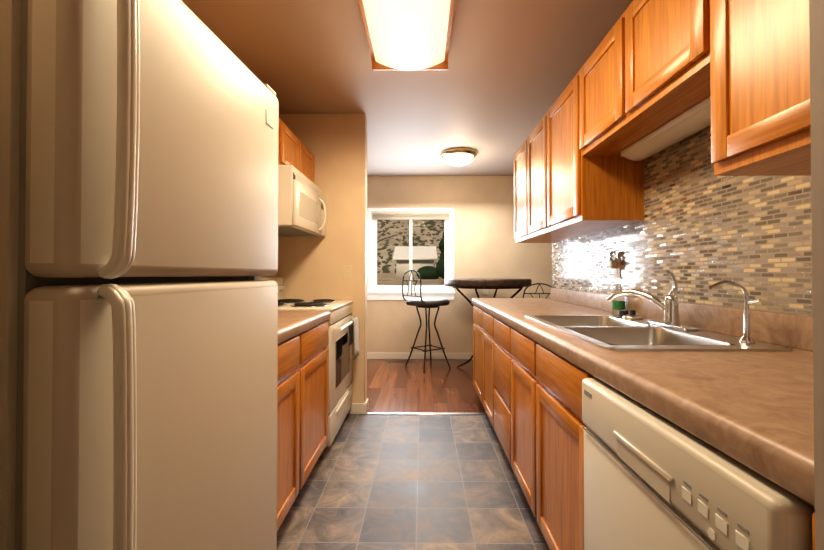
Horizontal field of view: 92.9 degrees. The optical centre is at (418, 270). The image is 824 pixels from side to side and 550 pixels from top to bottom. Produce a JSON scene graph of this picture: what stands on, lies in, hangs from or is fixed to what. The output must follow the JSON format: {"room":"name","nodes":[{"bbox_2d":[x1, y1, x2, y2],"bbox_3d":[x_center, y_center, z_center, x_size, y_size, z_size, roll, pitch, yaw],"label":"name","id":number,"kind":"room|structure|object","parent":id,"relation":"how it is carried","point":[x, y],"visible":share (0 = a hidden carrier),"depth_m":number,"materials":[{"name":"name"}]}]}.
{"room":"kitchen","nodes":[
{"label":"kitchen","id":0,"kind":"room"},
{"bbox_2d":[275,113,366,402],"bbox_3d":[-0.801,-0.058,3.241,0.735,2.440,0.120,0,-1,1],"label":"wall","id":1,"kind":"structure","parent":0,"point":[310,268],"depth_m":3.18,"materials":[{"name":"paint"}]},
{"bbox_2d":[343,266,351,279],"bbox_3d":[-0.577,0.021,3.171,0.072,0.116,0.013,0,-1,1],"label":"switch plate","id":2,"kind":"object","parent":1,"relation":"attached to","point":[347,272],"visible":1,"depth_m":3.17,"materials":[{"name":"beige plastic"}]},
{"bbox_2d":[348,401,367,413],"bbox_3d":[-0.795,1.118,3.163,0.746,0.085,0.015,0,-1,1],"label":"baseboard","id":3,"kind":"structure","parent":1,"relation":"attached to","point":[359,408],"depth_m":3.15,"materials":[{"name":"white"}]},
{"bbox_2d":[182,0,632,175],"bbox_3d":[0.138,-1.334,1.804,6.300,0.080,7.095,0,-1,1],"label":"ceiling","id":4,"kind":"structure","parent":0,"point":[492,93],"depth_m":2.54,"materials":[{"name":"paint"}]},
{"bbox_2d":[357,0,454,70],"bbox_3d":[-0.056,-1.233,1.657,0.445,0.124,1.302,0,-1,1],"label":"fluorescent ceiling light","id":5,"kind":"object","parent":4,"relation":"attached to","point":[408,35],"visible":1,"depth_m":1.96,"materials":[{"name":"white plastic"}]},
{"bbox_2d":[440,147,476,166],"bbox_3d":[0.435,-1.190,4.242,0.400,0.152,0.400,0,-1,1],"label":"dome ceiling light","id":6,"kind":"object","parent":4,"relation":"attached to","point":[460,156],"visible":1,"depth_m":4.12,"materials":[{"name":"white glass"}]},
{"bbox_2d":[277,414,549,549],"bbox_3d":[-0.027,1.163,0.695,2.570,0.060,4.930,0,-1,1],"label":"floor","id":7,"kind":"structure","parent":0,"point":[411,482],"depth_m":2.01,"materials":[{"name":"tile"}]},
{"bbox_2d":[0,0,278,549],"bbox_3d":[-0.782,0.291,0.900,0.746,1.690,0.680,0,-1,5],"label":"fridge","id":8,"kind":"object","parent":7,"relation":"on","point":[138,260],"visible":1,"depth_m":0.61,"materials":[{"name":"beige metal"}]},
{"bbox_2d":[277,310,329,530],"bbox_3d":[-0.863,0.644,1.836,0.633,1.005,1.125,0,-1,1],"label":"base cabinet","id":9,"kind":"object","parent":7,"relation":"on","point":[302,391],"visible":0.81,"depth_m":1.85,"materials":[{"name":"brown wood"}]},
{"bbox_2d":[261,277,358,455],"bbox_3d":[-0.816,0.604,2.785,0.706,1.105,0.757,0,-1,1],"label":"range","id":10,"kind":"object","parent":7,"relation":"on","point":[343,330],"visible":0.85,"depth_m":2.69,"materials":[{"name":"beige metal"}]},
{"bbox_2d":[348,317,358,359],"bbox_3d":[-0.489,0.510,2.960,0.055,0.298,0.202,0,-1,1],"label":"towel","id":11,"kind":"object","parent":10,"relation":"hanging from","point":[353,330],"depth_m":2.96,"materials":[{"name":"white fabric"}]},
{"bbox_2d":[366,412,486,414],"bbox_3d":[0.081,1.158,3.159,1.020,0.005,0.040,0,-1,1],"label":"trim strip","id":12,"kind":"object","parent":7,"relation":"on","point":[404,413],"visible":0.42,"depth_m":3.15,"materials":[{"name":"silver metal"}]},
{"bbox_2d":[472,302,479,397],"bbox_3d":[0.829,0.732,3.292,0.662,0.862,0.629,0,-1,1],"label":"base cabinet","id":13,"kind":"object","parent":7,"relation":"on","point":[476,305],"depth_m":3.39,"materials":[{"name":"brown wood"}]},
{"bbox_2d":[480,306,495,423],"bbox_3d":[0.825,0.727,2.842,0.662,0.862,0.548,0,-1,1],"label":"base cabinet","id":14,"kind":"object","parent":7,"relation":"on","point":[485,314],"depth_m":2.89,"materials":[{"name":"brown wood"}]},
{"bbox_2d":[492,314,571,497],"bbox_3d":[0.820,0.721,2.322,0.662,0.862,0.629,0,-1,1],"label":"base cabinet","id":15,"kind":"object","parent":7,"relation":"on","point":[532,405],"depth_m":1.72,"materials":[{"name":"brown wood"}]},
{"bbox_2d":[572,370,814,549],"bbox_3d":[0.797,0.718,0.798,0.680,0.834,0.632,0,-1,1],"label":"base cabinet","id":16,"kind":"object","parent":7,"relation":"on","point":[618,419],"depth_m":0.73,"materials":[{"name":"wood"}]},
{"bbox_2d":[472,298,814,493],"bbox_3d":[0.824,0.264,1.994,0.648,0.044,3.315,0,-1,1],"label":"countertop","id":17,"kind":"structure","parent":16,"relation":"on","point":[760,403],"depth_m":0.79,"materials":[{"name":"brown laminate"}]},
{"bbox_2d":[604,270,683,321],"bbox_3d":[0.965,0.117,1.738,0.196,0.231,0.531,0,-1,1],"label":"faucet","id":18,"kind":"object","parent":17,"relation":"on","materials":[{"name":"silver metal"}]},
{"bbox_2d":[520,310,803,385],"bbox_3d":[0.821,0.308,1.597,0.540,0.195,0.950,0,-1,1],"label":"sink","id":19,"kind":"object","parent":17,"relation":"in","point":[610,329],"depth_m":1.53,"materials":[{"name":"silver metal"}]},
{"bbox_2d":[708,280,761,333],"bbox_3d":[0.991,0.129,1.219,0.123,0.196,0.077,0,-1,1],"label":"faucet","id":20,"kind":"object","parent":17,"relation":"on","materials":[{"name":"silver metal"}]},
{"bbox_2d":[582,378,814,549],"bbox_3d":[0.787,0.715,0.787,0.684,0.838,0.610,0,-1,1],"label":"dishwasher","id":21,"kind":"object","parent":16,"relation":"in","point":[650,483],"depth_m":0.72,"materials":[{"name":"beige metal"}]},
{"bbox_2d":[367,359,485,412],"bbox_3d":[0.161,1.203,4.241,6.300,0.060,2.165,0,-1,1],"label":"floor","id":22,"kind":"structure","parent":0,"point":[439,386],"depth_m":3.90,"materials":[{"name":"brown wood"}]},
{"bbox_2d":[387,360,413,361],"bbox_3d":[-0.232,1.180,5.057,0.340,0.005,0.100,0,-1,1],"label":"floor vent","id":23,"kind":"object","parent":22,"relation":"in","point":[400,361],"visible":0.92,"depth_m":5.04,"materials":[{"name":"brown metal"}]},
{"bbox_2d":[402,270,450,372],"bbox_3d":[0.093,0.588,4.724,0.592,1.180,0.581,0,-1,1],"label":"bar stool","id":24,"kind":"object","parent":22,"relation":"on","point":[425,303],"visible":1,"depth_m":4.63,"materials":[{"name":"black metal"}]},
{"bbox_2d":[445,278,531,366],"bbox_3d":[0.804,0.640,4.579,1.000,1.076,1.000,0,-1,1],"label":"bar table","id":25,"kind":"object","parent":22,"relation":"on","point":[487,283],"visible":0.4,"depth_m":4.20,"materials":[{"name":"black metal"}]},
{"bbox_2d":[523,283,551,298],"bbox_3d":[1.444,0.666,4.545,0.530,1.020,0.534,0,-1,1],"label":"bar stool","id":26,"kind":"object","parent":22,"relation":"on","point":[536,290],"visible":0.04,"depth_m":4.78,"materials":[{"name":"black metal"}]},
{"bbox_2d":[367,176,551,352],"bbox_3d":[0.170,-0.035,5.277,6.300,2.440,0.120,0,-1,1],"label":"wall","id":27,"kind":"structure","parent":0,"point":[486,245],"depth_m":5.21,"materials":[{"name":"paint"}]},
{"bbox_2d":[367,208,454,299],"bbox_3d":[-0.105,-0.213,5.252,1.180,1.225,0.140,0,-1,1],"label":"window","id":28,"kind":"structure","parent":27,"relation":"in","point":[375,291],"depth_m":5.22,"materials":[{"name":"white plastic"}]},
{"bbox_2d":[372,212,449,219],"bbox_3d":[-0.105,-0.403,5.236,1.046,0.753,0.034,0,-1,1],"label":"blind stack","id":29,"kind":"object","parent":28,"relation":"attached to","point":[410,215],"visible":1,"depth_m":5.23,"materials":[{"name":"beige"}]},
{"bbox_2d":[367,353,472,358],"bbox_3d":[0.170,1.141,5.198,6.300,0.085,0.012,0,-1,1],"label":"baseboard","id":30,"kind":"structure","parent":27,"relation":"attached to","point":[369,355],"depth_m":5.19,"materials":[{"name":"white wood"}]},
{"bbox_2d":[483,289,487,294],"bbox_3d":[0.889,0.279,5.203,0.070,0.114,0.007,0,-1,1],"label":"outlet","id":31,"kind":"object","parent":27,"relation":"attached to","point":[485,291],"visible":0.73,"depth_m":5.20,"materials":[{"name":"white plastic"}]},
{"bbox_2d":[553,288,807,315],"bbox_3d":[1.209,-0.074,1.863,0.120,2.440,3.060,0,-1,1],"label":"wall","id":32,"kind":"structure","parent":0,"point":[712,305],"depth_m":1.48,"materials":[{"name":"paint"}]},
{"bbox_2d":[514,145,561,242],"bbox_3d":[0.990,-0.629,3.146,0.336,0.780,0.509,0,-1,1],"label":"upper cabinet","id":33,"kind":"object","parent":32,"relation":"attached to","point":[518,155],"depth_m":3.26,"materials":[{"name":"brown wood"}]},
{"bbox_2d":[522,125,577,239],"bbox_3d":[0.986,-0.634,2.731,0.336,0.780,0.598,0,-1,1],"label":"upper cabinet","id":34,"kind":"object","parent":32,"relation":"attached to","point":[531,194],"depth_m":2.89,"materials":[{"name":"brown wood"}]},
{"bbox_2d":[538,67,643,235],"bbox_3d":[0.982,-0.639,2.243,0.336,0.780,0.653,0,-1,1],"label":"upper cabinet","id":35,"kind":"object","parent":32,"relation":"attached to","point":[582,195],"depth_m":2.05,"materials":[{"name":"brown wood"}]},
{"bbox_2d":[582,31,651,155],"bbox_3d":[0.977,-0.807,1.730,0.336,0.455,0.514,0,-1,1],"label":"upper cabinet","id":36,"kind":"object","parent":32,"relation":"attached to","point":[597,138],"depth_m":1.79,"materials":[{"name":"brown wood"}]},
{"bbox_2d":[610,0,705,131],"bbox_3d":[0.974,-0.812,1.352,0.336,0.455,0.519,0,-1,1],"label":"upper cabinet","id":37,"kind":"object","parent":32,"relation":"attached to","point":[648,67],"depth_m":1.39,"materials":[{"name":"brown wood"}]},
{"bbox_2d":[621,96,710,160],"bbox_3d":[1.048,-0.555,1.559,0.145,0.050,0.680,0,-1,1],"label":"under-cabinet light","id":38,"kind":"object","parent":37,"relation":"attached to","point":[691,121],"visible":0.71,"depth_m":1.55,"materials":[{"name":"white plastic"}]},
{"bbox_2d":[551,290,812,349],"bbox_3d":[1.137,0.191,1.861,0.020,0.099,3.052,0,-1,1],"label":"backsplash","id":39,"kind":"structure","parent":32,"relation":"attached to","point":[786,325],"depth_m":1.43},
{"bbox_2d":[552,125,812,315],"bbox_3d":[1.144,-0.218,1.866,0.008,0.718,3.053,0,-1,1],"label":"tile backsplash","id":40,"kind":"structure","parent":32,"relation":"attached to","point":[699,230],"depth_m":1.56,"materials":[{"name":"tile"}]},
{"bbox_2d":[609,251,619,278],"bbox_3d":[1.122,-0.030,2.253,0.042,0.158,0.070,0,-1,1],"label":"outlet","id":41,"kind":"object","parent":40,"relation":"attached to","point":[614,262],"visible":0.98,"depth_m":2.24,"materials":[{"name":"beige plastic"}]},
{"bbox_2d":[682,0,810,175],"bbox_3d":[0.970,-0.654,0.906,0.336,0.780,0.508,0,-1,1],"label":"upper cabinet","id":42,"kind":"object","parent":32,"relation":"attached to","point":[751,74],"depth_m":0.96,"materials":[{"name":"brown wood"}]},
{"bbox_2d":[802,0,810,147],"bbox_3d":[0.966,-0.658,0.568,0.336,0.780,0.444,0,-1,1],"label":"upper cabinet","id":43,"kind":"object","parent":32,"relation":"attached to","point":[806,129],"depth_m":0.82,"materials":[{"name":"brown wood"}]},
{"bbox_2d":[809,0,823,549],"bbox_3d":[-0.031,-0.091,0.285,2.570,2.440,0.117,0,-1,1],"label":"wall","id":44,"kind":"structure","parent":0,"point":[816,22],"depth_m":0.33,"materials":[{"name":"paint"}]},
{"bbox_3d":[-1.242,-0.074,1.830,0.120,2.440,2.950,0,-1,1],"label":"wall","id":45,"kind":"structure","parent":0,"visible":0},
{"bbox_2d":[278,118,314,182],"bbox_3d":[-1.006,-0.797,2.803,0.325,0.292,0.749,0,-1,1],"label":"upper cabinet","id":46,"kind":"object","parent":45,"relation":"attached to","point":[294,151],"visible":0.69,"depth_m":2.67,"materials":[{"name":"brown wood"}]},
{"bbox_2d":[278,165,326,236],"bbox_3d":[-0.934,-0.459,2.798,0.470,0.378,0.749,0,-1,1],"label":"microwave","id":47,"kind":"object","parent":46,"relation":"attached to","point":[301,207],"visible":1,"depth_m":2.55,"materials":[{"name":"beige plastic"}]},
{"label":"outside","id":48,"kind":"structure","parent":0,"visible":0},
{"bbox_2d":[377,273,443,284],"bbox_3d":[0.216,1.123,26.668,320.000,2.000,42.325,0,-1,1],"label":"ground","id":49,"kind":"structure","parent":48,"point":[387,279],"depth_m":33.59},
{"bbox_2d":[377,228,443,278],"bbox_3d":[-0.729,-2.046,31.429,13.916,6.785,15.427,0,-1,1],"label":"trees","id":50,"kind":"object","parent":49,"relation":"on","point":[425,272],"depth_m":29.55,"materials":[{"name":"green plant"}]},
{"bbox_2d":[393,246,436,276],"bbox_3d":[-0.331,-0.790,43.349,4.500,3.700,7.720,0,-1,1],"label":"building","id":51,"kind":"structure","parent":49,"relation":"on","point":[423,253],"depth_m":39.87,"materials":[{"name":"grey"}]},
{"bbox_2d":[377,220,443,272],"bbox_3d":[1.383,-46.551,154.366,320.000,96.196,212.000,0,-1,1],"label":"hill","id":52,"kind":"structure","parent":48,"point":[432,235],"depth_m":59.17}
]}

